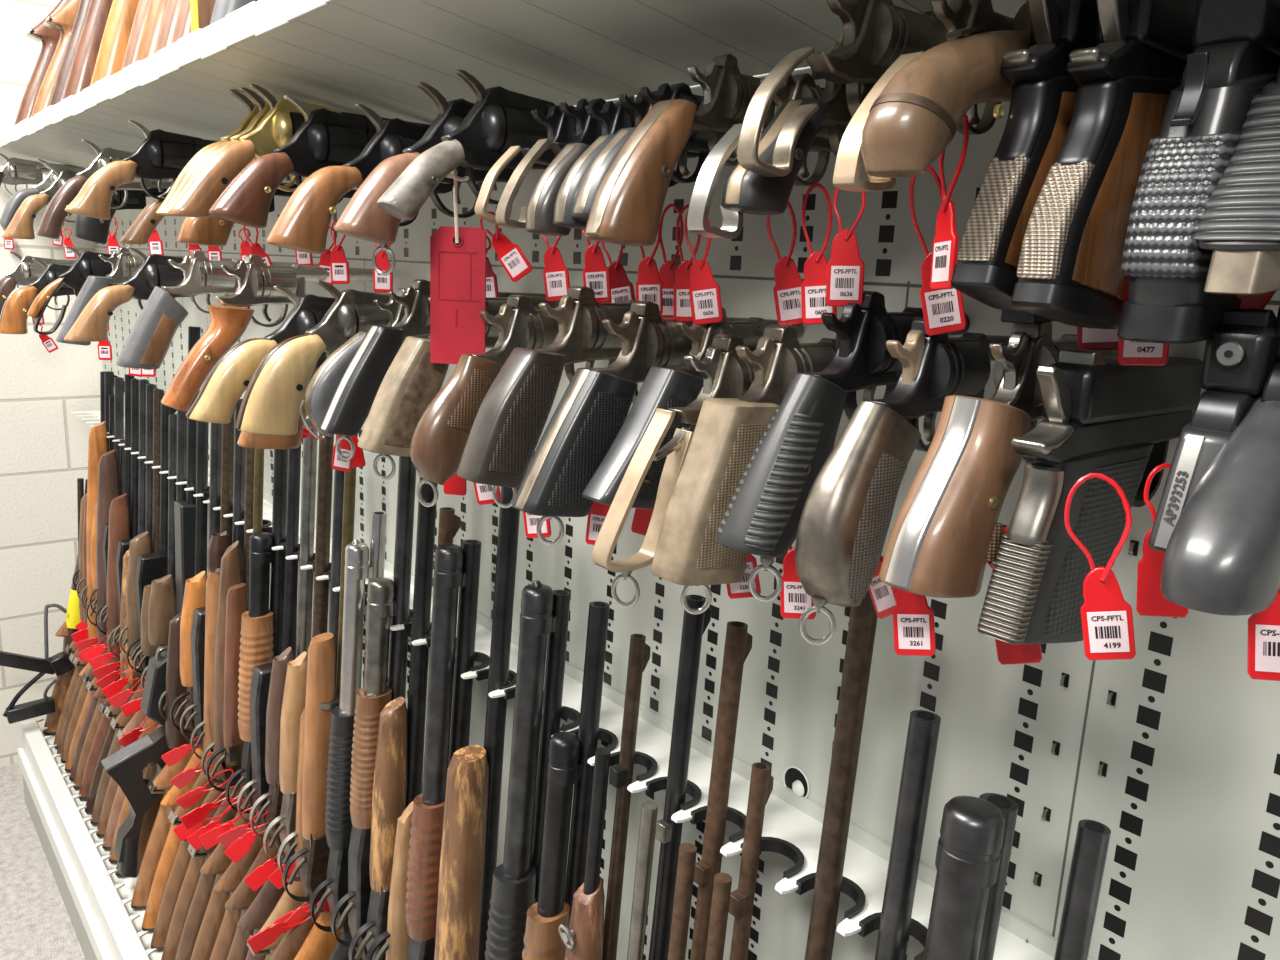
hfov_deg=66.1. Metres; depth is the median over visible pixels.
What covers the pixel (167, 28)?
rifle
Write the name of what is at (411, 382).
revolver
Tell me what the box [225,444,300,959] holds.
rifle
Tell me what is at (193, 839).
tag
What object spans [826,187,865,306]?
tag
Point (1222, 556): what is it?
pistol
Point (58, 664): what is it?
rifle
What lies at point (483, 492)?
tag
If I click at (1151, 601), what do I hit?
tag
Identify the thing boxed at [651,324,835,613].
revolver
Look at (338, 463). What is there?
tag
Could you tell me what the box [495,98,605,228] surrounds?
revolver
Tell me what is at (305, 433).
tag
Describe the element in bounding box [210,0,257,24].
rifle
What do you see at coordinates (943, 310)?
tag
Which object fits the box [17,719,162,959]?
rack base
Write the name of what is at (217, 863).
rifle
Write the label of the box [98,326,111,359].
tag
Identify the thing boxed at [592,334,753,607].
revolver
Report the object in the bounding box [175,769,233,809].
tag
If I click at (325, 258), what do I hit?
tag
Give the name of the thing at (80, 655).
tag
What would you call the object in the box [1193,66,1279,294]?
pistol
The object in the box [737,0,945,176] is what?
revolver
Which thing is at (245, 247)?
tag
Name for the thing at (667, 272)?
tag
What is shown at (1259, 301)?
tag
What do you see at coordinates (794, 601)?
tag
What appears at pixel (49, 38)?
rifle
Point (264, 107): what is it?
revolver
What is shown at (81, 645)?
tag
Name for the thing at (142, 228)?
revolver
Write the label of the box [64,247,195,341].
revolver
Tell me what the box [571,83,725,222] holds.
revolver
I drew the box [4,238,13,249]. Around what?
tag
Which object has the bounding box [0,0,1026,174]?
storage shelf
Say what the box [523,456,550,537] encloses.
tag
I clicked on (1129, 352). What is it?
tag
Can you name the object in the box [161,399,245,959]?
rifle
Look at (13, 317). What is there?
revolver
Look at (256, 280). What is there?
revolver
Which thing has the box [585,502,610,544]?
tag
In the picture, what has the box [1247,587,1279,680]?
tag
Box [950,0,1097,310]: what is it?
pistol
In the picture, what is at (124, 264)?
revolver
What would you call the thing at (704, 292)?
tag
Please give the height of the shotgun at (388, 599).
1.017 m
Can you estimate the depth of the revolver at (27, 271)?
2.27 m
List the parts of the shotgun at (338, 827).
cap knob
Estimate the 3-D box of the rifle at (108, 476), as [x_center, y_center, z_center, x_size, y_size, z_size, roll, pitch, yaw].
[-1.264,0.310,2.304,0.187,0.811,0.040,-7,16,-39]
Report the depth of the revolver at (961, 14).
0.48 m
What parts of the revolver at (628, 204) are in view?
frame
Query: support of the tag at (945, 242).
hanging from the flintlock pistol at (921, 109)
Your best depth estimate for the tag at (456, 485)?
0.91 m
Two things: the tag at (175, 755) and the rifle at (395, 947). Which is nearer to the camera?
the rifle at (395, 947)
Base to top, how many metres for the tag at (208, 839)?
0.061 m
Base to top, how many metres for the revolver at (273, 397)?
0.154 m
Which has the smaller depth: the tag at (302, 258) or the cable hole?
the cable hole
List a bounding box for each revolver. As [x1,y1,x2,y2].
[0,153,85,194]
[0,159,172,230]
[0,251,75,314]
[0,259,80,333]
[2,163,171,239]
[27,245,117,334]
[36,140,150,238]
[56,247,240,345]
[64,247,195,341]
[65,120,217,219]
[75,187,166,243]
[116,250,317,368]
[119,179,175,244]
[156,90,258,216]
[159,87,295,216]
[161,254,372,411]
[163,84,429,217]
[177,183,356,246]
[186,286,334,423]
[209,95,376,227]
[235,280,389,434]
[237,356,326,448]
[266,103,453,253]
[300,288,428,439]
[320,279,545,460]
[334,82,512,275]
[358,294,559,479]
[377,69,559,219]
[410,295,558,506]
[457,286,635,507]
[475,105,575,222]
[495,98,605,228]
[512,301,748,544]
[526,101,634,235]
[553,91,698,228]
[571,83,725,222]
[582,307,803,509]
[584,54,775,245]
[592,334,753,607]
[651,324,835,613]
[687,73,846,238]
[716,291,969,601]
[722,42,869,214]
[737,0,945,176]
[795,317,1009,644]
[833,0,1013,191]
[879,310,1117,597]
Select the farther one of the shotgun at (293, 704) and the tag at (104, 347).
the tag at (104, 347)
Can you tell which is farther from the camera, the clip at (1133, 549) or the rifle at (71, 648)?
the rifle at (71, 648)
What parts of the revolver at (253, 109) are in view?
frame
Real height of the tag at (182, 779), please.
0.074 m
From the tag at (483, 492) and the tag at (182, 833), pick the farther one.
the tag at (182, 833)
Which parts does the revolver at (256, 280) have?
frame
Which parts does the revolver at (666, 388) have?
grip panel, frame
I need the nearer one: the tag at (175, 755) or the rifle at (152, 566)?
the tag at (175, 755)
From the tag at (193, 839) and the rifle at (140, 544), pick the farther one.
the rifle at (140, 544)
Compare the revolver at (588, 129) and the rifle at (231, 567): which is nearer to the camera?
the revolver at (588, 129)
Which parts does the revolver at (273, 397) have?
frame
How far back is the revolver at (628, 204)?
0.60 m
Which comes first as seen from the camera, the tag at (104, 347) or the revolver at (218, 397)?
the revolver at (218, 397)
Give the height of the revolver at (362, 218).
0.155 m
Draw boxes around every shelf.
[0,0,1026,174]
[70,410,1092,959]
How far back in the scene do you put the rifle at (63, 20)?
1.88 m
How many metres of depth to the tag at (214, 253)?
1.56 m
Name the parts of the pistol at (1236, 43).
grip panel, lever, frame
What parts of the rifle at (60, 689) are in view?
butt plate, wire arm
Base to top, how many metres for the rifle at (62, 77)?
1.041 m
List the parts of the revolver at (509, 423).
grip panel, frame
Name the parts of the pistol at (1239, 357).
frame, firing pin plate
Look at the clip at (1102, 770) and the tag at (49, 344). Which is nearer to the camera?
the clip at (1102, 770)
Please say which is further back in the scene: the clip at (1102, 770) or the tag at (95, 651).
the tag at (95, 651)
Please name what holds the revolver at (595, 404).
attached to the panel
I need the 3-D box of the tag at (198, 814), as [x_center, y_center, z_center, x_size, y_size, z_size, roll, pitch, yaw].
[-0.695,0.532,1.601,0.100,0.054,0.007,-7,15,-36]
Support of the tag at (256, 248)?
hanging from the revolver at (212, 230)
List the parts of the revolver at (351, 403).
frame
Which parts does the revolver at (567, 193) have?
frame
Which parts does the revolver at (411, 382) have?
grip panel, frame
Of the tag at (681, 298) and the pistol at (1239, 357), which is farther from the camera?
the tag at (681, 298)
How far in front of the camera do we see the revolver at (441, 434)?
0.80 m
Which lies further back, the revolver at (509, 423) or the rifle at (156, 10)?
the rifle at (156, 10)
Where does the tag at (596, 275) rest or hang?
hanging from the revolver at (560, 127)
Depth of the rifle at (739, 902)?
0.76 m
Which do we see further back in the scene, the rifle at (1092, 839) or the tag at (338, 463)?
the tag at (338, 463)
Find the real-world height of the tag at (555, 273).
0.070 m
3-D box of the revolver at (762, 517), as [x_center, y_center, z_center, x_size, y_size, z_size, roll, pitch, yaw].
[0.133,-0.024,0.615,0.210,0.185,0.039,-7,16,-39]
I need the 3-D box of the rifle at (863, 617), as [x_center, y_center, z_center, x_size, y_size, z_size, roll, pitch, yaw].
[0.071,0.578,0.725,0.201,1.062,0.044,-7,16,-39]
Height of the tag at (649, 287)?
0.080 m
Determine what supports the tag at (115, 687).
hanging from the rifle at (140, 544)
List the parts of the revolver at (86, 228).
frame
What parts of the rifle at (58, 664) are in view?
wire frame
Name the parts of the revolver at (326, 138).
frame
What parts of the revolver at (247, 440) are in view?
frame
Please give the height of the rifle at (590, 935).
0.931 m
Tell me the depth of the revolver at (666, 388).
0.69 m
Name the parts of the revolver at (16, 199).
frame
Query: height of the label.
0.155 m
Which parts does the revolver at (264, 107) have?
frame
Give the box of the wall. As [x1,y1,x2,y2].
[0,0,102,766]
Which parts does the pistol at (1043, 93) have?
frame, grip panel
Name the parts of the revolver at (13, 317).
frame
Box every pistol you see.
[861,2,1030,177]
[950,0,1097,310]
[977,348,1202,643]
[1011,0,1196,328]
[1117,0,1279,343]
[1148,307,1277,551]
[1160,306,1279,615]
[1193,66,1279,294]
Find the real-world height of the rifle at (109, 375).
0.952 m
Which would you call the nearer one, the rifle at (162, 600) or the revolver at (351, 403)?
the revolver at (351, 403)
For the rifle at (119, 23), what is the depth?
1.47 m
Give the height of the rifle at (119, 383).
0.948 m
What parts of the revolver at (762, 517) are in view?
grip panel, frame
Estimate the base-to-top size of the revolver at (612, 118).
0.097 m
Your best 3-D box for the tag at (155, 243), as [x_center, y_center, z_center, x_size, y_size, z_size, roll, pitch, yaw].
[-0.809,-0.412,1.638,0.025,0.079,0.008,3,12,0]
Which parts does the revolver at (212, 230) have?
frame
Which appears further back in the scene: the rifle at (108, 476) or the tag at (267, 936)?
the rifle at (108, 476)
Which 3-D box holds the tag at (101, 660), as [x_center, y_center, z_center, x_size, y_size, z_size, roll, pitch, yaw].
[-1.180,0.394,2.199,0.099,0.058,0.007,-2,13,-19]
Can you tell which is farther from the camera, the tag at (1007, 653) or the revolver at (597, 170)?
the revolver at (597, 170)
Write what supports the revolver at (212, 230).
attached to the panel
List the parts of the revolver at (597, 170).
frame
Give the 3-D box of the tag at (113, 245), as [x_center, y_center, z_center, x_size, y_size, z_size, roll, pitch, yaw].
[-0.978,-0.449,1.824,0.022,0.079,0.008,0,12,-10]
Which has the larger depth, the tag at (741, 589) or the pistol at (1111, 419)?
the tag at (741, 589)
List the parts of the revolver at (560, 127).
frame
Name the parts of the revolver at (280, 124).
frame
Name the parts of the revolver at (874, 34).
frame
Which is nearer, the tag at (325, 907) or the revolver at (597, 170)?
the revolver at (597, 170)
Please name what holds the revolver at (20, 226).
attached to the panel
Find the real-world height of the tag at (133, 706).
0.053 m
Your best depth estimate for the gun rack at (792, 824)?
0.82 m
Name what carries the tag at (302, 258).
hanging from the revolver at (212, 230)
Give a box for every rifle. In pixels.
[0,651,72,723]
[14,0,68,124]
[31,0,79,116]
[43,478,86,734]
[49,0,90,105]
[53,371,104,747]
[57,371,117,754]
[60,394,113,762]
[62,0,112,99]
[65,377,124,771]
[69,439,124,780]
[73,374,135,788]
[78,379,138,799]
[85,379,150,812]
[90,0,138,85]
[90,384,157,824]
[96,389,164,836]
[102,399,176,849]
[109,414,176,862]
[115,410,186,876]
[121,0,149,69]
[131,394,208,908]
[134,0,167,62]
[151,411,234,949]
[154,0,181,53]
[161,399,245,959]
[170,0,215,44]
[175,448,254,959]
[190,449,263,959]
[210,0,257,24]
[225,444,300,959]
[282,435,357,959]
[349,477,437,959]
[365,507,460,959]
[434,486,519,959]
[558,634,650,959]
[627,595,710,959]
[668,621,752,959]
[705,762,773,959]
[804,556,883,959]
[1054,819,1110,959]
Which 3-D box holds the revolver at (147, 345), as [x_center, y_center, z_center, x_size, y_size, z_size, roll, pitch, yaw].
[-0.564,-0.236,1.363,0.300,0.157,0.039,-7,16,-39]
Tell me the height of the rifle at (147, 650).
0.925 m
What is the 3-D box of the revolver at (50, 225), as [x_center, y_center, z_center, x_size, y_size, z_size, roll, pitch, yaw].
[-0.831,-0.476,1.639,0.314,0.157,0.042,-7,16,-39]
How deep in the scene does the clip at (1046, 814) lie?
0.66 m
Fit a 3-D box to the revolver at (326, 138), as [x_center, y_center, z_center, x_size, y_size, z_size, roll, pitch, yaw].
[-0.303,-0.326,1.034,0.292,0.131,0.042,-7,16,-39]
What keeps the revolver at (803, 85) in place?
attached to the panel
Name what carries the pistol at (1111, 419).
attached to the panel
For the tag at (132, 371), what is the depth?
1.67 m
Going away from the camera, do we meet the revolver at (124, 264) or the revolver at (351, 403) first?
the revolver at (351, 403)
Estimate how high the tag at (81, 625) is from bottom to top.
0.072 m
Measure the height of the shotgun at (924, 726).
0.970 m
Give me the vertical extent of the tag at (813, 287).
0.088 m
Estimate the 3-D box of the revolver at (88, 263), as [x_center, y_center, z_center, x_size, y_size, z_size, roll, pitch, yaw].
[-0.970,-0.353,1.835,0.307,0.158,0.042,-7,16,-39]
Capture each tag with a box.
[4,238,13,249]
[32,295,44,324]
[39,325,57,352]
[52,221,63,246]
[63,228,75,258]
[71,628,87,642]
[75,620,86,630]
[75,637,97,650]
[77,635,106,661]
[83,642,106,662]
[88,647,119,668]
[92,661,119,678]
[96,659,137,688]
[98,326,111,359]
[102,667,138,698]
[107,217,119,253]
[108,677,145,707]
[117,717,157,746]
[120,697,141,716]
[129,368,141,376]
[141,369,155,376]
[148,226,163,255]
[161,736,201,765]
[170,752,213,788]
[173,797,234,840]
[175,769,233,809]
[180,785,240,828]
[187,799,247,849]
[188,244,201,255]
[199,807,255,848]
[207,246,221,260]
[217,810,266,847]
[224,812,266,862]
[238,228,251,259]
[243,225,272,265]
[244,854,277,890]
[247,902,315,952]
[268,860,295,888]
[274,904,308,932]
[295,250,312,265]
[302,424,321,439]
[317,899,329,911]
[318,227,336,284]
[330,220,349,283]
[332,435,353,471]
[351,435,365,467]
[373,243,392,292]
[430,169,485,363]
[443,473,466,495]
[473,482,501,504]
[480,211,531,281]
[486,235,498,296]
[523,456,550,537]
[541,235,569,301]
[582,229,611,302]
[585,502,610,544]
[601,242,634,302]
[631,508,653,535]
[636,224,662,315]
[659,204,683,317]
[673,204,700,321]
[684,209,722,324]
[726,554,760,598]
[767,201,803,325]
[780,545,815,619]
[801,183,836,324]
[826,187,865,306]
[868,555,895,618]
[893,588,935,655]
[910,166,966,335]
[930,114,968,289]
[987,527,1041,664]
[1064,473,1135,659]
[1077,300,1124,349]
[1117,292,1168,365]
[1136,463,1188,617]
[1237,290,1276,308]
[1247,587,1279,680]
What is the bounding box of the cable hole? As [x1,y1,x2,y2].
[783,766,809,797]
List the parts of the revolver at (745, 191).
frame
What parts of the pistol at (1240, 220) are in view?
grip panel, frame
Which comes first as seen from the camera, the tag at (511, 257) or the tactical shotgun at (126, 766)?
the tag at (511, 257)
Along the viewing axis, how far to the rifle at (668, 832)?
0.82 m
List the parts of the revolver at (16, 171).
frame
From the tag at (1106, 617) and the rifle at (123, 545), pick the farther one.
the rifle at (123, 545)
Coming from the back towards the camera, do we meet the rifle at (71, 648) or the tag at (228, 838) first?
the rifle at (71, 648)
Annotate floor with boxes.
[0,763,85,959]
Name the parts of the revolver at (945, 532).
frame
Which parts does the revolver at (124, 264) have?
frame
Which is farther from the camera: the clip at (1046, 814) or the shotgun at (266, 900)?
the shotgun at (266, 900)
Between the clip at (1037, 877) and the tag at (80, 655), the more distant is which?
the tag at (80, 655)
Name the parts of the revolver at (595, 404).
grip panel, frame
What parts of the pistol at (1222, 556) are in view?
frame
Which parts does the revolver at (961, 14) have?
frame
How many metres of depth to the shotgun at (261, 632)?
1.53 m
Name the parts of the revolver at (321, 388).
frame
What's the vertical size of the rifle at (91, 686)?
0.966 m
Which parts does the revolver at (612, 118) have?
frame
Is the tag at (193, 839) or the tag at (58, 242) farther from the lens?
the tag at (58, 242)
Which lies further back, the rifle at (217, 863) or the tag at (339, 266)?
the rifle at (217, 863)
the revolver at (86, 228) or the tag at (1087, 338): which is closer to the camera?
the tag at (1087, 338)
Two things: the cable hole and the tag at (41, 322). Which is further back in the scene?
the tag at (41, 322)
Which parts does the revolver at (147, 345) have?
grip panel, frame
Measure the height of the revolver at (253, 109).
0.147 m
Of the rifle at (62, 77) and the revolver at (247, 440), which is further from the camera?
the rifle at (62, 77)
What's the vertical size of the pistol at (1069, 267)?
0.163 m
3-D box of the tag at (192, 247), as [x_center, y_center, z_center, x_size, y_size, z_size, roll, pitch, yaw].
[-0.742,-0.391,1.639,0.026,0.064,0.008,4,12,5]
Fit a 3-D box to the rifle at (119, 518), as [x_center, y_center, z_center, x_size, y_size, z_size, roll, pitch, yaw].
[-1.191,0.256,2.214,0.196,0.961,0.040,-7,16,-39]
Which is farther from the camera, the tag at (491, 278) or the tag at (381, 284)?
the tag at (381, 284)
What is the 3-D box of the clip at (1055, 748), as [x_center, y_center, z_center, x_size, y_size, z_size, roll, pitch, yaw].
[0.272,0.177,0.645,0.005,0.009,0.005,-7,16,-39]
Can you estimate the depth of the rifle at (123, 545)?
2.15 m
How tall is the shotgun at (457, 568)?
0.946 m
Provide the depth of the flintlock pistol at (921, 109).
0.44 m
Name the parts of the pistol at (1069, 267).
grip panel, frame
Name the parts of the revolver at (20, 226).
frame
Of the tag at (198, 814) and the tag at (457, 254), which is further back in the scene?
the tag at (198, 814)
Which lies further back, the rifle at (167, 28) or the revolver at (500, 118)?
the rifle at (167, 28)
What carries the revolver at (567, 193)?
attached to the panel
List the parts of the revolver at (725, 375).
frame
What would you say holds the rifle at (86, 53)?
on the storage shelf at (340, 55)
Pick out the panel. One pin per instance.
(1188, 797)
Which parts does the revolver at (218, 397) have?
frame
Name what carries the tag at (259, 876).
hanging from the shotgun at (266, 900)
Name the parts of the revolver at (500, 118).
frame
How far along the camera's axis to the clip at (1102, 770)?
0.62 m
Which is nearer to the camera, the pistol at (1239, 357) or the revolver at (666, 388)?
the pistol at (1239, 357)
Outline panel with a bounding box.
[94,67,1279,959]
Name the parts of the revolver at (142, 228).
frame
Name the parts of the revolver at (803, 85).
frame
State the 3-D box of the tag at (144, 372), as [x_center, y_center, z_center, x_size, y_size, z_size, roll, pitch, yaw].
[-0.784,-0.196,1.564,0.022,0.064,0.008,1,12,-8]
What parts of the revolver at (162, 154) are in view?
frame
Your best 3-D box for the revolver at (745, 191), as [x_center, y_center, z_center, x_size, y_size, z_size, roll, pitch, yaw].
[0.130,-0.209,0.595,0.203,0.103,0.031,-7,16,-39]
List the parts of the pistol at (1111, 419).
grip panel, frame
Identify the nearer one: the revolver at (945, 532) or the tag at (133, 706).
the revolver at (945, 532)
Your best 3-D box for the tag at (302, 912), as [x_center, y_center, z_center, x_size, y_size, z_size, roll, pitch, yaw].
[-0.476,0.617,1.408,0.094,0.068,0.008,0,12,-13]
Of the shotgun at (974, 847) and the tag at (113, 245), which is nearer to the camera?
the shotgun at (974, 847)
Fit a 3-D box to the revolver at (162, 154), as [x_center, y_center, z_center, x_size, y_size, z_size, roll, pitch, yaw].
[-0.653,-0.439,1.422,0.322,0.136,0.042,-7,16,-39]
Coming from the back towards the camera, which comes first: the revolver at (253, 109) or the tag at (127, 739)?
the tag at (127, 739)
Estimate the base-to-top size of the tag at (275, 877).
0.076 m
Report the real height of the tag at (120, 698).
0.069 m
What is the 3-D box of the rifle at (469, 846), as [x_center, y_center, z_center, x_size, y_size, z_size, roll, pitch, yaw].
[-0.219,0.510,1.062,0.192,1.030,0.044,-7,16,-39]
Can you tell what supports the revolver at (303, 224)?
attached to the panel
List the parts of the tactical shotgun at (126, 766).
handle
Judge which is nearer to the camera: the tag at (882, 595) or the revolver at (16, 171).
the tag at (882, 595)
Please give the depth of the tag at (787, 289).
0.65 m
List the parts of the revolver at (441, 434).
grip panel, frame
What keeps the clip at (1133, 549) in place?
attached to the panel
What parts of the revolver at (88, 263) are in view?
frame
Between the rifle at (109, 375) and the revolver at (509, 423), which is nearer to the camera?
the revolver at (509, 423)
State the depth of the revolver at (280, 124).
1.01 m
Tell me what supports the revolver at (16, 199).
attached to the panel
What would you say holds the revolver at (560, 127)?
attached to the panel
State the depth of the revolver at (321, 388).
0.94 m
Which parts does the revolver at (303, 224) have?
frame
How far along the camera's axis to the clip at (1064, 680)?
0.64 m
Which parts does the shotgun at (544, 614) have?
cap knob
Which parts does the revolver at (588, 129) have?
frame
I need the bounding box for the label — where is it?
[190,0,198,31]
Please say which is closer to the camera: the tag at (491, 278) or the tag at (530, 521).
the tag at (530, 521)
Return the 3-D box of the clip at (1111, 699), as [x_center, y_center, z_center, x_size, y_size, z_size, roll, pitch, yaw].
[0.293,0.137,0.613,0.005,0.009,0.005,-7,16,-39]
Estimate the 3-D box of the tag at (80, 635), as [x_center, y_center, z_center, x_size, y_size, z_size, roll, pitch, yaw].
[-1.332,0.367,2.400,0.101,0.049,0.008,-6,15,-36]
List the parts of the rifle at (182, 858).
butt plate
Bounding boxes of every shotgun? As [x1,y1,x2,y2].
[101,326,200,877]
[142,423,221,931]
[209,449,287,959]
[237,418,317,959]
[247,433,333,959]
[268,435,343,959]
[309,512,386,959]
[331,456,415,959]
[405,540,481,959]
[485,580,570,959]
[522,601,609,959]
[874,710,940,959]
[923,793,1017,959]
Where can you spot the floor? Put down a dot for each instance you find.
(36, 924)
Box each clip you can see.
[1033,871,1041,886]
[1042,806,1050,821]
[1051,740,1059,755]
[1060,672,1068,687]
[1098,761,1107,776]
[1107,690,1116,705]
[1128,540,1138,555]
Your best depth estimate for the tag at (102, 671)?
2.15 m
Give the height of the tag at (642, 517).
0.070 m
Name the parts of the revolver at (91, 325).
frame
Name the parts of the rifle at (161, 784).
butt plate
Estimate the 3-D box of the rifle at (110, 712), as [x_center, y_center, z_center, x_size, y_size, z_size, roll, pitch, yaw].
[-1.110,0.278,2.118,0.196,0.965,0.040,-7,16,-39]
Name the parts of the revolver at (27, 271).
frame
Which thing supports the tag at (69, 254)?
hanging from the revolver at (16, 171)
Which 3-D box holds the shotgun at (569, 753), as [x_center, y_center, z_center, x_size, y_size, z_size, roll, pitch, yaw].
[-0.122,0.583,0.949,0.186,0.943,0.040,-7,16,-39]
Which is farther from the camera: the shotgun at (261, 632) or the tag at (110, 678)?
the tag at (110, 678)
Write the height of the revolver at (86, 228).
0.113 m
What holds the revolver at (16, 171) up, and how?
attached to the panel
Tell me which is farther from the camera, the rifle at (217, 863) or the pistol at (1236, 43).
the rifle at (217, 863)
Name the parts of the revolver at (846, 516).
grip panel, frame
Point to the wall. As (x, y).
(44, 446)
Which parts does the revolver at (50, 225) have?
frame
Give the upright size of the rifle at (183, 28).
1.081 m
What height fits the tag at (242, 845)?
0.077 m
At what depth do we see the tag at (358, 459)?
1.08 m
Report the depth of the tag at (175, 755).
1.76 m
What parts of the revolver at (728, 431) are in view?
grip panel, frame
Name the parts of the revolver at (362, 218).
frame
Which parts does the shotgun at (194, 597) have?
butt plate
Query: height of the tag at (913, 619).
0.074 m
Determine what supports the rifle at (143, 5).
on the storage shelf at (340, 55)
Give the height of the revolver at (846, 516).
0.184 m

